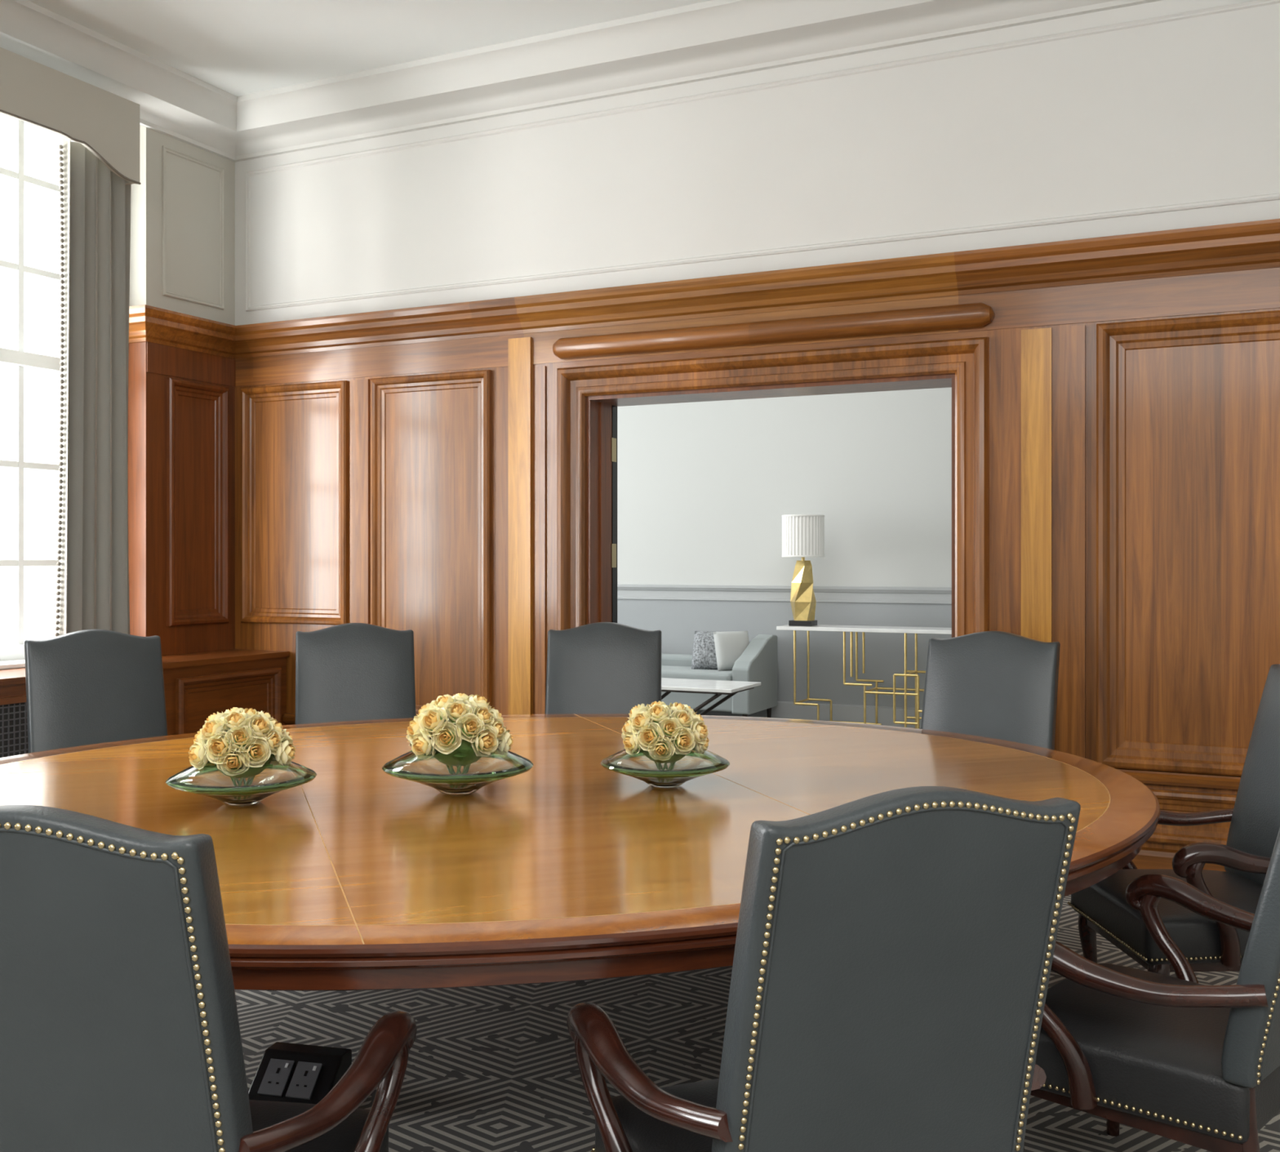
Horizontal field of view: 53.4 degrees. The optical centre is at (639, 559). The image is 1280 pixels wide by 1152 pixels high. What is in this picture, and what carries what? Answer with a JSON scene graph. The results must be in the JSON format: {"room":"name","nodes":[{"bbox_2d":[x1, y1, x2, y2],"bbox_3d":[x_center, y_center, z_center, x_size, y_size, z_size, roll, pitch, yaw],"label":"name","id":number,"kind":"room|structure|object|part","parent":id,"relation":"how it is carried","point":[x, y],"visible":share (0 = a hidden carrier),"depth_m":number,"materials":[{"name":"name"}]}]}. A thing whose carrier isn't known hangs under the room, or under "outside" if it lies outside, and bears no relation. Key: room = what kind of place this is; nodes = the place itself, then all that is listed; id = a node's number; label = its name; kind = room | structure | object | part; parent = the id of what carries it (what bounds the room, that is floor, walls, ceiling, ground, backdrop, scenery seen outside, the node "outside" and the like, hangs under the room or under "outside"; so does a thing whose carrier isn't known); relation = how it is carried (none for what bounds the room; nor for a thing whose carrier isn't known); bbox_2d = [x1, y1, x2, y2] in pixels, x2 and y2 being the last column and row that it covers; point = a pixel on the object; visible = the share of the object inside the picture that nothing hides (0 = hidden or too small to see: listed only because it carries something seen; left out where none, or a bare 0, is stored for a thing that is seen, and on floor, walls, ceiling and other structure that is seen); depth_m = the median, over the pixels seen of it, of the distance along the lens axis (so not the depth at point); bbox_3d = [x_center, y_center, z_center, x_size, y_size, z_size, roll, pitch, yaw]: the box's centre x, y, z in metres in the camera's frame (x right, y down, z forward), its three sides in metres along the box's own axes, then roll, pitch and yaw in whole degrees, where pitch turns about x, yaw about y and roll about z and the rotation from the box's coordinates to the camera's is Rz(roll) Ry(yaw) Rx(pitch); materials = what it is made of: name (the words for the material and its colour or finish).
{"room":"conference room","nodes":[
{"label":"conference room","id":0,"kind":"room"},
{"bbox_2d":[0,192,62,644],"bbox_3d":[-4.315,-0.550,8.929,3.545,3.900,0.150,0,0,25],"label":"window pane","id":1,"kind":"object","parent":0,"point":[42,295],"visible":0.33,"depth_m":8.79,"materials":[{"name":"grey"}]},
{"bbox_2d":[0,124,235,670],"bbox_3d":[-4.792,-0.655,3.383,0.350,4.110,10.000,0,0,25],"label":"wall","id":2,"kind":"structure","parent":0,"point":[193,189],"depth_m":7.43,"materials":[{"name":"grey paint"}]},
{"bbox_2d":[0,658,25,669],"bbox_3d":[-3.340,0.537,6.291,0.260,0.025,2.100,0,0,25],"label":"window sill","id":3,"kind":"structure","parent":2,"relation":"attached to","point":[13,664],"depth_m":6.42,"materials":[{"name":"white paint"}]},
{"bbox_2d":[0,118,62,661],"bbox_3d":[-3.457,-0.965,6.346,0.110,2.990,2.100,0,0,25],"label":"window","id":4,"kind":"structure","parent":2,"relation":"in","point":[18,358],"depth_m":6.72,"materials":[{"name":"white paint"}]},
{"bbox_2d":[0,47,141,636],"bbox_3d":[-3.095,-0.938,6.183,0.311,2.955,1.567,0,0,25],"label":"window curtains","id":5,"kind":"object","parent":2,"relation":"attached to","point":[100,164],"visible":0.94,"depth_m":6.62,"materials":[{"name":"grey fabric"}]},
{"bbox_3d":[-2.850,-0.805,6.657,0.120,2.690,0.500,0,0,25],"label":"curtain panel","id":6,"kind":"part","parent":5,"relation":"part of","materials":[{"name":"grey fabric"}]},
{"bbox_2d":[162,145,224,309],"bbox_3d":[-2.629,-1.942,7.514,0.014,0.855,0.480,0,0,25],"label":"trim","id":7,"kind":"structure","parent":2,"relation":"attached to","point":[166,149],"depth_m":7.53,"materials":[{"name":"grey paint"}]},
{"bbox_2d":[27,0,710,96],"bbox_3d":[-0.745,-2.760,1.350,9.505,0.100,10.400,0,0,25],"label":"ceiling","id":8,"kind":"structure","parent":0,"point":[237,47],"depth_m":6.48,"materials":[{"name":"white paint"}]},
{"bbox_2d":[234,727,1279,1151],"bbox_3d":[0.305,1.450,3.563,9.505,0.100,15.300,0,0,25],"label":"floor","id":9,"kind":"structure","parent":0,"point":[490,1068],"depth_m":3.66,"materials":[{"name":"carpet"}]},
{"bbox_2d":[24,629,167,753],"bbox_3d":[-2.103,0.851,5.069,0.744,1.114,0.717,0,0,-35],"label":"armchair","id":10,"kind":"object","parent":9,"relation":"on","point":[86,686],"visible":0.3,"depth_m":5.23,"materials":[{"name":"leather"}]},
{"bbox_2d":[0,648,289,757],"bbox_3d":[-4.416,0.975,3.201,0.441,0.850,9.955,0,0,25],"label":"base cabinet","id":11,"kind":"object","parent":9,"relation":"on","point":[197,686],"visible":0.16,"depth_m":7.01,"materials":[{"name":"brown wood"}]},
{"bbox_2d":[0,804,417,1151],"bbox_3d":[-0.791,0.870,2.026,0.744,1.076,0.717,0,0,8],"label":"armchair","id":12,"kind":"object","parent":9,"relation":"on","point":[120,1028],"visible":1,"depth_m":1.73,"materials":[{"name":"leather"}]},
{"bbox_3d":[-0.824,0.670,1.788,0.536,0.676,0.230,0,0,8],"label":"backrest","id":13,"kind":"part","parent":12,"relation":"part of","materials":[{"name":"leather"}]},
{"bbox_3d":[-0.779,1.049,2.111,0.577,0.153,0.530,0,0,8],"label":"seat","id":14,"kind":"part","parent":12,"relation":"part of","materials":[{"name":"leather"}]},
{"bbox_2d":[248,1041,351,1104],"bbox_3d":[-0.878,1.340,3.279,0.221,0.120,0.165,0,0,13],"label":"power outlet","id":15,"kind":"object","parent":9,"relation":"on","point":[294,1073],"visible":0.73,"depth_m":3.26,"materials":[{"name":"black plastic"}]},
{"bbox_2d":[295,622,416,724],"bbox_3d":[-1.230,0.851,5.562,0.744,1.114,0.717,0,0,-15],"label":"armchair","id":16,"kind":"object","parent":9,"relation":"on","point":[348,671],"visible":0.34,"depth_m":5.77,"materials":[{"name":"leather"}]},
{"bbox_2d":[0,713,1159,991],"bbox_3d":[-0.371,1.025,3.750,3.774,0.750,3.160,0,0,-19],"label":"conference table","id":17,"kind":"object","parent":9,"relation":"on","point":[357,875],"visible":0.57,"depth_m":3.04,"materials":[{"name":"brown wood"}]},
{"bbox_2d":[165,706,316,805],"bbox_3d":[-1.061,0.523,3.398,0.384,0.253,0.384,0,0,22],"label":"centerpiece","id":18,"kind":"object","parent":17,"relation":"on","point":[239,757],"visible":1,"depth_m":3.31,"materials":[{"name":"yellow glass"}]},
{"bbox_2d":[168,757,314,805],"bbox_3d":[-1.061,0.588,3.398,0.382,0.122,0.382,0,0,8],"label":"glass bowl","id":19,"kind":"object","parent":18,"relation":"attached to","point":[235,781],"depth_m":3.29,"materials":[{"name":"green"}]},
{"bbox_2d":[382,693,533,794],"bbox_3d":[-0.508,0.513,3.559,0.418,0.273,0.418,0,0,-41],"label":"centerpiece","id":20,"kind":"object","parent":17,"relation":"on","point":[460,744],"visible":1,"depth_m":3.46,"materials":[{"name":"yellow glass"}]},
{"bbox_2d":[384,747,531,794],"bbox_3d":[-0.508,0.583,3.559,0.416,0.133,0.416,0,0,7],"label":"glass bowl","id":21,"kind":"object","parent":20,"relation":"attached to","point":[449,771],"depth_m":3.43,"materials":[{"name":"green"}]},
{"bbox_2d":[600,701,729,787],"bbox_3d":[0.072,0.527,3.659,0.372,0.243,0.372,0,0,35],"label":"centerpiece","id":22,"kind":"object","parent":17,"relation":"on","point":[665,746],"visible":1,"depth_m":3.57,"materials":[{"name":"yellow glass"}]},
{"bbox_2d":[602,746,728,787],"bbox_3d":[0.072,0.590,3.659,0.370,0.118,0.370,0,0,-24],"label":"glass bowl","id":23,"kind":"object","parent":22,"relation":"attached to","point":[657,766],"depth_m":3.55,"materials":[{"name":"green"}]},
{"bbox_2d":[544,622,661,714],"bbox_3d":[-0.181,0.851,5.621,0.744,1.114,0.717,0,0,3],"label":"armchair","id":24,"kind":"object","parent":9,"relation":"on","point":[598,667],"visible":0.36,"depth_m":5.84,"materials":[{"name":"leather"}]},
{"bbox_2d":[661,677,760,715],"bbox_3d":[0.170,1.178,9.811,1.390,0.467,0.630,0,0,25],"label":"coffee table","id":25,"kind":"object","parent":9,"relation":"on","point":[719,687],"visible":0.41,"depth_m":9.54,"materials":[{"name":"white stone"}]},
{"bbox_2d":[661,631,777,717],"bbox_3d":[0.163,1.008,11.137,1.940,0.785,0.740,0,0,25],"label":"sofa","id":26,"kind":"object","parent":9,"relation":"on","point":[725,655],"visible":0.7,"depth_m":10.74,"materials":[{"name":"grey fabric"}]},
{"bbox_2d":[661,665,732,680],"bbox_3d":[0.120,1.005,11.046,1.630,0.130,0.540,0,0,25],"label":"seat cushion","id":27,"kind":"object","parent":26,"relation":"on","point":[687,672],"depth_m":10.67,"materials":[{"name":"grey fabric"}]},
{"bbox_2d":[691,631,725,669],"bbox_3d":[0.619,0.780,10.909,0.340,0.340,0.150,0,-20,17],"label":"throw pillow","id":28,"kind":"object","parent":26,"relation":"on","point":[704,655],"depth_m":10.86,"materials":[{"name":"grey fabric"}]},
{"bbox_2d":[713,631,749,671],"bbox_3d":[0.791,0.780,10.828,0.340,0.340,0.150,0,-14,-26],"label":"throw pillow","id":29,"kind":"object","parent":26,"relation":"on","point":[728,646],"depth_m":10.76,"materials":[{"name":"grey fabric"}]},
{"bbox_3d":[0.975,0.960,10.762,0.150,0.620,0.720,0,0,25],"label":"arm","id":30,"kind":"part","parent":26,"relation":"part of","materials":[{"name":"grey fabric"}]},
{"bbox_2d":[566,786,1080,1151],"bbox_3d":[0.303,0.870,2.150,0.744,1.076,0.717,0,0,-20],"label":"armchair","id":31,"kind":"object","parent":9,"relation":"on","point":[894,953],"visible":1,"depth_m":1.88,"materials":[{"name":"leather"}]},
{"bbox_3d":[0.274,1.049,2.231,0.577,0.153,0.530,0,0,-20],"label":"seat","id":32,"kind":"part","parent":31,"relation":"part of","materials":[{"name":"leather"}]},
{"bbox_2d":[776,624,951,728],"bbox_3d":[1.940,0.978,10.381,1.600,0.845,0.420,0,0,25],"label":"console table","id":33,"kind":"object","parent":9,"relation":"on","point":[938,630],"visible":0.62,"depth_m":10.35,"materials":[{"name":"gold metal"}]},
{"bbox_2d":[782,514,824,626],"bbox_3d":[1.363,0.093,10.644,0.356,0.923,0.356,0,0,25],"label":"table lamp","id":34,"kind":"object","parent":33,"relation":"on","point":[802,535],"visible":1,"depth_m":10.56,"materials":[{"name":"gold"}]},
{"bbox_3d":[1.363,-0.193,10.644,0.356,0.350,0.356,0,0,25],"label":"lamp shade","id":35,"kind":"part","parent":34,"relation":"part of","materials":[{"name":"white fabric"}]},
{"bbox_2d":[920,631,1060,750],"bbox_3d":[1.274,0.851,4.929,0.744,1.114,0.717,0,0,32],"label":"armchair","id":36,"kind":"object","parent":9,"relation":"on","point":[999,685],"visible":0.38,"depth_m":5.10,"materials":[{"name":"leather"}]},
{"bbox_2d":[1023,828,1279,1151],"bbox_3d":[1.196,0.859,2.721,0.717,1.098,0.744,0,0,44],"label":"armchair","id":37,"kind":"object","parent":9,"relation":"on","point":[1180,1059],"visible":0.82,"depth_m":2.54,"materials":[{"name":"leather"}]},
{"bbox_3d":[1.134,1.042,2.781,0.530,0.156,0.577,0,0,44],"label":"seat","id":38,"kind":"part","parent":37,"relation":"part of","materials":[{"name":"leather"}]},
{"bbox_3d":[1.368,0.655,2.554,0.230,0.690,0.536,0,0,44],"label":"backrest","id":39,"kind":"part","parent":37,"relation":"part of","materials":[{"name":"leather"}]},
{"bbox_2d":[1066,663,1279,976],"bbox_3d":[1.731,0.853,3.789,0.717,1.108,0.744,0,0,-2],"label":"armchair","id":40,"kind":"object","parent":9,"relation":"on","point":[1102,908],"visible":0.71,"depth_m":3.77,"materials":[{"name":"leather"}]},
{"bbox_3d":[1.645,1.038,3.786,0.530,0.158,0.577,0,0,-2],"label":"seat","id":41,"kind":"part","parent":40,"relation":"part of","materials":[{"name":"leather"}]},
{"bbox_3d":[1.971,0.647,3.797,0.230,0.697,0.536,0,0,-2],"label":"backrest","id":42,"kind":"part","parent":40,"relation":"part of","materials":[{"name":"leather"}]},
{"bbox_2d":[235,0,1279,325],"bbox_3d":[1.482,-0.655,6.099,9.355,4.110,0.290,0,0,25],"label":"wall","id":43,"kind":"structure","parent":0,"point":[1185,110],"depth_m":6.25,"materials":[{"name":"white paint"}]},
{"bbox_2d":[0,0,1161,161],"bbox_3d":[-0.657,-2.576,1.419,8.805,0.272,10.000,0,0,25],"label":"crown molding","id":44,"kind":"structure","parent":43,"relation":"attached to","point":[710,39],"depth_m":6.61,"materials":[{"name":"white paint"}]},
{"bbox_2d":[128,218,1279,871],"bbox_3d":[1.202,-0.004,5.615,9.045,2.808,0.825,0,0,25],"label":"wall paneling","id":45,"kind":"structure","parent":43,"relation":"attached to","point":[396,469],"depth_m":6.21,"materials":[{"name":"brown wood"}]},
{"bbox_2d":[245,0,1279,311],"bbox_3d":[1.392,-1.942,5.973,8.410,0.855,0.014,0,0,25],"label":"trim","id":46,"kind":"structure","parent":43,"relation":"attached to","point":[1252,3],"depth_m":6.30,"materials":[{"name":"white paint"}]},
{"bbox_2d":[552,302,994,637],"bbox_3d":[0.645,0.111,6.452,2.300,2.578,0.411,0,0,25],"label":"door frame","id":47,"kind":"structure","parent":43,"relation":"attached to","point":[588,397],"depth_m":6.34,"materials":[{"name":"brown wood"}]},
{"bbox_2d":[617,386,951,708],"bbox_3d":[0.944,-0.550,11.314,11.000,3.900,0.150,0,0,25],"label":"wall","id":48,"kind":"structure","parent":0,"point":[704,489],"depth_m":11.05,"materials":[{"name":"grey paint"}]},
{"bbox_2d":[617,584,951,728],"bbox_3d":[0.908,0.815,11.237,11.000,1.170,0.040,0,0,25],"label":"wall molding","id":49,"kind":"structure","parent":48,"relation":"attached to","point":[935,595],"depth_m":10.94,"materials":[{"name":"grey paint"}]}
]}

